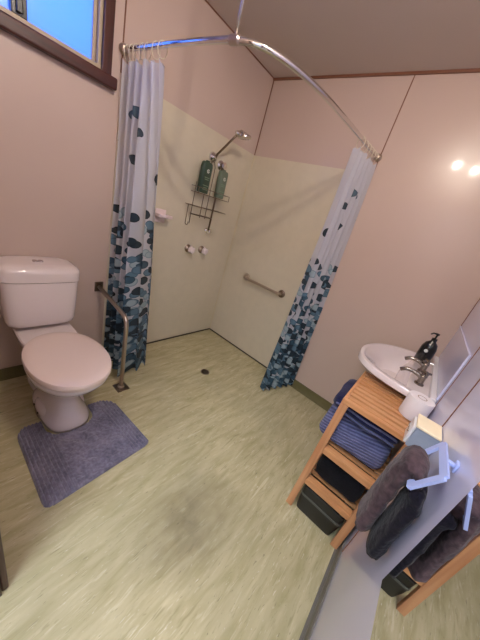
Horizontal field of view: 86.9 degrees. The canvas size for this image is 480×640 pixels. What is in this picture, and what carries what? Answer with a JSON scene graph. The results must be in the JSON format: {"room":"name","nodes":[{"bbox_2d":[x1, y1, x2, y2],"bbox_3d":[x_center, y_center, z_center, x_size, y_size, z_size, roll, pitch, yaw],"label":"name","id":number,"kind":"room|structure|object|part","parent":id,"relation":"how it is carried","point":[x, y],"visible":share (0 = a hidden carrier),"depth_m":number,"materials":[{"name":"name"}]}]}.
{"room":"bathroom","nodes":[
{"label":"bathroom","id":0,"kind":"room"},
{"bbox_2d":[0,0,272,368],"bbox_3d":[-1.067,-0.750,1.370,0.100,2.400,3.400,31,26,31],"label":"wall","id":1,"kind":"structure","parent":0,"point":[59,125],"depth_m":1.43,"materials":[{"name":"beige paint"}]},
{"bbox_2d":[0,364,25,380],"bbox_3d":[-1.378,0.318,1.730,0.030,0.070,0.813,31,26,31],"label":"baseboard","id":2,"kind":"structure","parent":1,"relation":"attached to","point":[15,371],"depth_m":1.63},
{"bbox_2d":[0,0,116,90],"bbox_3d":[-0.871,-1.470,0.970,0.140,0.615,0.793,31,26,31],"label":"window","id":3,"kind":"structure","parent":1,"relation":"in","point":[79,34],"depth_m":1.18,"materials":[{"name":"brown wood"}]},
{"bbox_3d":[-0.879,-1.475,0.964,0.004,0.470,0.639,31,26,31],"label":"pane","id":4,"kind":"part","parent":3,"relation":"part of","materials":[{"name":"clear glass"}]},
{"bbox_3d":[-0.873,-1.472,0.960,0.055,0.506,0.675,31,26,31],"label":"sash","id":5,"kind":"part","parent":3,"relation":"part of","materials":[{"name":"beige wood"}]},
{"bbox_3d":[-0.842,-1.476,0.934,0.024,0.562,0.765,31,26,31],"label":"frame","id":6,"kind":"part","parent":3,"relation":"part of","materials":[{"name":"brown wood"}]},
{"bbox_2d":[94,282,129,392],"bbox_3d":[-0.909,0.115,1.793,0.474,0.634,0.084,31,26,31],"label":"grab rail","id":7,"kind":"object","parent":1,"relation":"attached to","point":[121,386],"visible":1,"depth_m":1.73,"materials":[{"name":"metal"}]},
{"bbox_3d":[-1.003,-0.238,1.803,0.009,0.070,0.056,31,26,31],"label":"wall plate","id":8,"kind":"part","parent":7,"relation":"part of","materials":[{"name":"metal"}]},
{"bbox_3d":[-0.851,0.479,1.814,0.085,0.006,0.084,31,26,31],"label":"floor plate","id":9,"kind":"part","parent":7,"relation":"part of","materials":[{"name":"metal"}]},
{"bbox_2d":[120,0,126,72],"bbox_3d":[-0.566,-1.581,1.262,0.004,0.558,0.006,31,26,31],"label":"trim","id":10,"kind":"structure","parent":1,"relation":"attached to","point":[126,0],"depth_m":1.30,"materials":[{"name":"brown wood"}]},
{"bbox_2d":[154,208,172,222],"bbox_3d":[-0.571,-0.765,1.882,0.083,0.095,0.110,31,26,31],"label":"soap dish","id":11,"kind":"object","parent":1,"relation":"attached to","point":[160,214],"visible":0.88,"depth_m":1.89,"materials":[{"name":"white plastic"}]},
{"bbox_3d":[-0.568,-0.773,1.879,0.083,0.022,0.110,31,26,31],"label":"dish","id":12,"kind":"part","parent":11,"relation":"part of","materials":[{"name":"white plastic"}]},
{"bbox_2d":[101,74,253,346],"bbox_3d":[-0.499,-0.621,2.202,0.006,1.820,1.250,31,26,31],"label":"wall panel","id":13,"kind":"object","parent":1,"relation":"attached to","point":[185,286],"depth_m":2.19,"materials":[{"name":"beige plastic"}]},
{"bbox_2d":[147,328,209,343],"bbox_3d":[-0.750,0.190,2.546,0.012,0.012,1.238,31,26,31],"label":"trim","id":14,"kind":"structure","parent":1,"relation":"attached to","point":[207,328],"depth_m":2.65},
{"bbox_2d":[185,244,194,253],"bbox_3d":[-0.433,-0.617,2.218,0.077,0.072,0.072,31,26,31],"label":"tap","id":15,"kind":"object","parent":1,"relation":"attached to","point":[188,248],"visible":1,"depth_m":2.20,"materials":[{"name":"metal"}]},
{"bbox_3d":[-0.420,-0.609,2.209,0.042,0.072,0.072,31,26,31],"label":"tap handle","id":16,"kind":"part","parent":15,"relation":"part of","materials":[{"name":"white ceramic"}]},
{"bbox_2d":[198,246,207,254],"bbox_3d":[-0.334,-0.640,2.341,0.077,0.072,0.072,31,26,31],"label":"tap","id":17,"kind":"object","parent":1,"relation":"attached to","point":[201,249],"visible":1,"depth_m":2.33,"materials":[{"name":"metal"}]},
{"bbox_3d":[-0.321,-0.632,2.333,0.042,0.072,0.072,31,26,31],"label":"tap handle","id":18,"kind":"part","parent":17,"relation":"part of","materials":[{"name":"white ceramic"}]},
{"bbox_2d":[204,160,226,233],"bbox_3d":[-0.213,-1.041,2.185,0.056,0.588,0.072,31,26,31],"label":"shower rail","id":19,"kind":"object","parent":1,"relation":"attached to","point":[221,165],"visible":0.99,"depth_m":2.18,"materials":[{"name":"metal"}]},
{"bbox_2d":[185,162,229,224],"bbox_3d":[-0.248,-1.027,2.093,0.093,0.526,0.390,31,26,31],"label":"wire caddy","id":20,"kind":"object","parent":19,"relation":"hanging from","point":[201,207],"visible":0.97,"depth_m":2.08,"materials":[{"name":"metal"}]},
{"bbox_2d":[190,213,211,218],"bbox_3d":[-0.323,-0.870,2.124,0.093,0.005,0.186,31,26,31],"label":"soap tray","id":21,"kind":"object","parent":20,"relation":"on","point":[190,213],"depth_m":2.12,"materials":[{"name":"metal"}]},
{"bbox_2d":[196,160,212,193],"bbox_3d":[-0.271,-1.105,1.960,0.051,0.225,0.100,31,26,31],"label":"shampoo bottle","id":22,"kind":"object","parent":20,"relation":"in","point":[206,168],"visible":0.98,"depth_m":1.94,"materials":[{"name":"green plastic"}]},
{"bbox_2d":[186,203,223,213],"bbox_3d":[-0.277,-0.934,2.133,0.093,0.005,0.390,31,26,31],"label":"tray","id":23,"kind":"object","parent":20,"relation":"on","point":[201,207],"depth_m":2.10,"materials":[{"name":"metal"}]},
{"bbox_2d":[191,185,229,201],"bbox_3d":[-0.238,-1.041,2.095,0.093,0.045,0.356,31,26,31],"label":"tray","id":24,"kind":"object","parent":20,"relation":"on","point":[193,185],"depth_m":2.04,"materials":[{"name":"metal"}]},
{"bbox_2d":[214,170,227,198],"bbox_3d":[-0.156,-1.128,2.107,0.051,0.214,0.090,31,26,31],"label":"shampoo bottle","id":25,"kind":"object","parent":20,"relation":"in","point":[222,178],"visible":1,"depth_m":2.08,"materials":[{"name":"green plastic"}]},
{"bbox_2d":[209,130,250,162],"bbox_3d":[-0.081,-1.318,1.939,0.289,0.251,0.131,19,23,4],"label":"shower","id":26,"kind":"object","parent":1,"relation":"attached to","point":[241,134],"visible":1,"depth_m":1.91,"materials":[{"name":"silver metal"}]},
{"bbox_3d":[-0.107,-1.322,1.929,0.170,0.183,0.020,28,25,24],"label":"shower arm","id":27,"kind":"part","parent":26,"relation":"part of","materials":[{"name":"metal"}]},
{"bbox_2d":[209,155,254,327],"bbox_3d":[-0.114,-0.707,2.674,0.007,1.820,0.007,31,26,31],"label":"trim","id":28,"kind":"structure","parent":1,"relation":"attached to","point":[254,155],"depth_m":2.60,"materials":[{"name":"beige plastic"}]},
{"bbox_2d":[205,0,273,78],"bbox_3d":[-0.358,-1.863,1.314,0.005,0.006,2.061,31,26,31],"label":"trim","id":29,"kind":"structure","parent":1,"relation":"attached to","point":[205,0],"depth_m":1.69,"materials":[{"name":"brown wood"}]},
{"bbox_2d":[119,0,381,161],"bbox_3d":[0.275,-1.341,1.199,1.681,0.494,0.614,11,23,-15],"label":"shower rod","id":30,"kind":"object","parent":1,"relation":"attached to","point":[234,40],"visible":0.94,"depth_m":1.07,"materials":[{"name":"silver metal"}]},
{"bbox_2d":[104,40,167,376],"bbox_3d":[-0.680,-0.516,1.663,0.321,1.921,0.242,31,26,31],"label":"shower curtain","id":31,"kind":"object","parent":30,"relation":"hanging from","point":[142,86],"visible":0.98,"depth_m":1.53,"materials":[{"name":"white fabric"}]},
{"bbox_2d":[260,136,377,390],"bbox_3d":[0.574,-0.259,1.970,0.353,1.928,0.132,0,28,-35],"label":"shower curtain","id":32,"kind":"object","parent":30,"relation":"hanging from","point":[304,314],"visible":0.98,"depth_m":1.89,"materials":[{"name":"white fabric"}]},
{"bbox_2d":[254,80,273,154],"bbox_3d":[0.209,-1.758,2.228,0.006,0.554,0.006,31,26,31],"label":"trim","id":33,"kind":"structure","parent":1,"relation":"attached to","point":[273,80],"depth_m":2.22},
{"bbox_2d":[0,329,345,639],"bbox_3d":[-0.631,0.814,1.311,2.200,0.080,3.400,31,26,31],"label":"floor","id":34,"kind":"structure","parent":0,"point":[195,534],"depth_m":1.17,"materials":[{"name":"laminate"}]},
{"bbox_2d":[0,256,111,433],"bbox_3d":[-0.998,0.162,1.393,0.772,0.808,0.373,31,26,31],"label":"toilet","id":35,"kind":"object","parent":34,"relation":"on","point":[38,295],"visible":0.99,"depth_m":1.36,"materials":[{"name":"white ceramic"}]},
{"bbox_3d":[-1.112,-0.278,1.401,0.203,0.086,0.370,31,26,31],"label":"cistern lid","id":36,"kind":"part","parent":35,"relation":"part of","materials":[{"name":"white ceramic"}]},
{"bbox_3d":[-0.987,0.380,1.432,0.564,0.400,0.350,31,26,31],"label":"bowl","id":37,"kind":"part","parent":35,"relation":"part of","materials":[{"name":"white ceramic"}]},
{"bbox_3d":[-0.893,0.191,1.321,0.517,0.030,0.362,31,26,31],"label":"lid","id":38,"kind":"part","parent":35,"relation":"part of","materials":[{"name":"plastic"}]},
{"bbox_3d":[-0.900,0.212,1.331,0.500,0.020,0.356,31,26,31],"label":"seat","id":39,"kind":"part","parent":35,"relation":"part of","materials":[{"name":"plastic"}]},
{"bbox_2d":[18,400,148,507],"bbox_3d":[-0.857,0.648,1.391,0.490,0.026,0.519,30,26,28],"label":"bath mat","id":40,"kind":"object","parent":34,"relation":"on","point":[59,465],"visible":1,"depth_m":1.32,"materials":[{"name":"purple fabric"}]},
{"bbox_2d":[201,369,208,374],"bbox_3d":[-0.310,0.459,2.248,0.080,0.004,0.080,31,26,31],"label":"floor drain","id":41,"kind":"object","parent":34,"relation":"on","point":[203,371],"visible":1,"depth_m":2.25,"materials":[{"name":"metal"}]},
{"bbox_2d":[297,469,350,535],"bbox_3d":[0.507,0.960,1.440,0.227,0.182,0.376,31,26,31],"label":"storage basket","id":42,"kind":"object","parent":34,"relation":"on","point":[327,519],"visible":0.33,"depth_m":1.30,"materials":[{"name":"black plastic"}]},
{"bbox_2d":[286,371,410,548],"bbox_3d":[0.591,0.710,1.342,0.300,0.744,0.410,31,26,31],"label":"slatted shelf","id":43,"kind":"object","parent":34,"relation":"on","point":[369,396],"visible":0.56,"depth_m":1.20,"materials":[{"name":"brown wood"}]},
{"bbox_3d":[0.370,0.689,1.264,0.034,0.720,0.022,31,26,31],"label":"post","id":44,"kind":"part","parent":43,"relation":"part of","materials":[{"name":"brown wood"}]},
{"bbox_3d":[0.428,0.877,1.252,0.232,0.034,0.018,31,26,31],"label":"rail","id":45,"kind":"part","parent":43,"relation":"part of","materials":[{"name":"brown wood"}]},
{"bbox_2d":[316,444,373,501],"bbox_3d":[0.575,0.748,1.352,0.230,0.204,0.340,31,26,31],"label":"folded towel","id":46,"kind":"object","parent":43,"relation":"on","point":[334,475],"visible":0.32,"depth_m":1.22,"materials":[{"name":"black fabric"}]},
{"bbox_3d":[0.490,0.676,1.165,0.232,0.034,0.018,31,26,31],"label":"rail","id":47,"kind":"part","parent":43,"relation":"part of","materials":[{"name":"brown wood"}]},
{"bbox_2d":[319,403,393,468],"bbox_3d":[0.605,0.548,1.296,0.308,0.156,0.330,31,26,31],"label":"folded towel","id":48,"kind":"object","parent":43,"relation":"on","point":[365,446],"visible":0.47,"depth_m":1.16,"materials":[{"name":"blue fabric"}]},
{"bbox_2d":[333,379,400,447],"bbox_3d":[0.640,0.429,1.243,0.308,0.087,0.336,31,26,31],"label":"folded towel","id":49,"kind":"object","parent":48,"relation":"on","point":[374,429],"visible":0.3,"depth_m":1.12,"materials":[{"name":"blue fabric"}]},
{"bbox_3d":[0.566,0.808,1.129,0.034,0.720,0.022,31,26,31],"label":"post","id":50,"kind":"part","parent":43,"relation":"part of","materials":[{"name":"brown wood"}]},
{"bbox_3d":[0.570,0.420,1.055,0.300,0.023,0.022,31,26,31],"label":"rail","id":51,"kind":"part","parent":43,"relation":"part of","materials":[{"name":"brown wood"}]},
{"bbox_3d":[0.809,0.364,1.353,0.300,0.023,0.022,31,26,31],"label":"rail","id":52,"kind":"part","parent":43,"relation":"part of","materials":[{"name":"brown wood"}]},
{"bbox_2d":[399,390,435,420],"bbox_3d":[0.779,0.384,1.121,0.102,0.102,0.102,31,26,31],"label":"toilet roll","id":53,"kind":"object","parent":43,"relation":"on","point":[415,403],"visible":0.9,"depth_m":1.09,"materials":[{"name":"paper"}]},
{"bbox_2d":[207,0,479,77],"bbox_3d":[0.044,-1.375,0.362,2.200,0.080,3.400,31,26,31],"label":"ceiling","id":54,"kind":"structure","parent":0,"point":[322,37],"depth_m":1.42,"materials":[{"name":"paint"}]},
{"bbox_2d":[255,73,479,403],"bbox_3d":[0.729,-0.518,2.110,2.000,2.400,0.100,31,26,31],"label":"wall","id":55,"kind":"structure","parent":0,"point":[408,271],"depth_m":1.73,"materials":[{"name":"beige paint"}]},
{"bbox_2d":[210,328,266,367],"bbox_3d":[0.032,0.340,2.756,1.085,0.012,0.012,31,26,31],"label":"trim","id":56,"kind":"structure","parent":55,"relation":"attached to","point":[210,328],"depth_m":2.77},
{"bbox_2d":[243,273,284,297],"bbox_3d":[0.207,-0.336,2.445,0.507,0.072,0.068,31,26,31],"label":"grab bar","id":57,"kind":"object","parent":55,"relation":"attached to","point":[281,293],"visible":1,"depth_m":2.39,"materials":[{"name":"metal"}]},
{"bbox_2d":[210,156,344,366],"bbox_3d":[0.285,-0.468,2.406,1.079,1.820,0.006,31,26,31],"label":"wall panel","id":58,"kind":"object","parent":55,"relation":"attached to","point":[286,206],"depth_m":2.37,"materials":[{"name":"beige plastic"}]},
{"bbox_2d":[288,379,331,411],"bbox_3d":[0.775,0.763,2.227,0.904,0.075,0.030,31,26,31],"label":"baseboard","id":59,"kind":"structure","parent":55,"relation":"attached to","point":[297,385],"depth_m":2.32,"materials":[{"name":"green plastic"}]},
{"bbox_2d":[273,68,479,80],"bbox_3d":[1.018,-1.563,1.610,2.000,0.014,0.014,31,26,31],"label":"trim","id":60,"kind":"structure","parent":55,"relation":"attached to","point":[471,70],"depth_m":1.63,"materials":[{"name":"brown wood"}]},
{"bbox_2d":[375,75,414,168],"bbox_3d":[0.771,-0.500,2.012,0.006,2.306,0.004,31,26,31],"label":"trim","id":61,"kind":"structure","parent":55,"relation":"attached to","point":[414,75],"depth_m":1.65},
{"bbox_2d":[310,300,479,639],"bbox_3d":[0.480,0.189,0.304,0.100,2.400,3.400,31,26,31],"label":"wall","id":62,"kind":"structure","parent":0,"point":[348,610],"depth_m":0.73,"materials":[{"name":"white paint"}]},
{"bbox_2d":[299,502,355,639],"bbox_3d":[0.467,1.110,1.214,0.020,0.070,2.075,31,26,31],"label":"baseboard","id":63,"kind":"structure","parent":62,"relation":"attached to","point":[307,631],"depth_m":1.05,"materials":[{"name":"grey plastic"}]},
{"bbox_2d":[358,343,438,402],"bbox_3d":[0.887,0.438,1.605,0.395,0.505,0.752,31,26,31],"label":"basin","id":64,"kind":"object","parent":62,"relation":"attached to","point":[383,361],"visible":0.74,"depth_m":1.49,"materials":[{"name":"white ceramic"}]},
{"bbox_2d":[400,366,431,386],"bbox_3d":[0.883,0.273,1.287,0.134,0.078,0.054,31,26,31],"label":"tap","id":65,"kind":"object","parent":64,"relation":"on","point":[423,376],"visible":1,"depth_m":1.27,"materials":[{"name":"silver metal"}]},
{"bbox_3d":[0.877,0.266,1.295,0.112,0.040,0.024,31,26,31],"label":"spout","id":66,"kind":"part","parent":65,"relation":"part of","materials":[{"name":"silver metal"}]},
{"bbox_2d":[405,356,433,372],"bbox_3d":[1.015,0.243,1.448,0.135,0.078,0.053,26,24,20],"label":"tap","id":67,"kind":"object","parent":64,"relation":"on","point":[425,363],"visible":0.93,"depth_m":1.43,"materials":[{"name":"silver metal"}]},
{"bbox_3d":[1.007,0.236,1.457,0.112,0.040,0.024,31,26,31],"label":"spout","id":68,"kind":"part","parent":67,"relation":"part of","materials":[{"name":"silver metal"}]},
{"bbox_2d":[414,333,439,360],"bbox_3d":[1.163,0.171,1.558,0.084,0.202,0.087,31,26,31],"label":"soap bottle","id":69,"kind":"object","parent":64,"relation":"on","point":[427,350],"visible":0.88,"depth_m":1.54,"materials":[{"name":"black plastic"}]},
{"bbox_2d":[342,379,479,551],"bbox_3d":[0.791,0.052,0.735,0.002,2.320,0.006,31,26,31],"label":"trim","id":70,"kind":"structure","parent":62,"relation":"attached to","point":[479,379],"depth_m":0.84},
{"bbox_2d":[403,414,441,455],"bbox_3d":[0.619,0.390,0.867,0.082,0.089,0.094,31,26,31],"label":"dispenser box","id":71,"kind":"object","parent":62,"relation":"attached to","point":[421,431],"visible":0.97,"depth_m":0.84,"materials":[{"name":"beige plastic"}]},
{"bbox_3d":[0.595,0.380,0.885,0.010,0.072,0.080,31,26,31],"label":"panel","id":72,"kind":"part","parent":71,"relation":"part of","materials":[{"name":"white plastic"}]},
{"bbox_2d":[370,482,479,639],"bbox_3d":[0.350,0.146,0.183,0.006,1.227,0.555,31,26,31],"label":"wall mirror","id":73,"kind":"object","parent":62,"relation":"attached to","point":[433,593],"visible":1,"depth_m":0.45,"materials":[{"name":"white mirror"}]},
{"bbox_2d":[406,442,459,489],"bbox_3d":[0.486,0.373,0.639,0.066,0.098,0.166,31,26,31],"label":"towel ring","id":74,"kind":"object","parent":62,"relation":"attached to","point":[445,462],"visible":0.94,"depth_m":0.61,"materials":[{"name":"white plastic"}]},
{"bbox_2d":[355,445,429,559],"bbox_3d":[0.424,0.505,0.711,0.099,0.333,0.154,31,26,31],"label":"hand towel","id":75,"kind":"object","parent":74,"relation":"hanging from","point":[412,462],"visible":0.94,"depth_m":0.67,"materials":[{"name":"grey fabric"}]},
{"bbox_2d":[427,347,479,417],"bbox_3d":[0.957,0.014,0.942,0.002,2.320,0.006,31,26,31],"label":"trim","id":76,"kind":"structure","parent":62,"relation":"attached to","point":[479,347],"depth_m":1.04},
{"bbox_2d":[436,326,470,399],"bbox_3d":[1.132,0.195,1.362,0.008,0.238,0.748,31,26,31],"label":"backsplash","id":77,"kind":"structure","parent":62,"relation":"attached to","point":[456,353],"depth_m":1.26,"materials":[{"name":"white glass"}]},
{"bbox_3d":[-0.618,-0.205,0.431,2.000,2.400,0.100,31,26,31],"label":"wall","id":78,"kind":"structure","parent":0,"visible":0},
{"bbox_2d":[0,532,8,595],"bbox_3d":[-0.269,0.121,0.229,0.982,2.170,0.126,31,26,31],"label":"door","id":79,"kind":"structure","parent":78,"relation":"in","point":[4,584],"depth_m":0.81,"materials":[{"name":"brown wood"}]}
]}

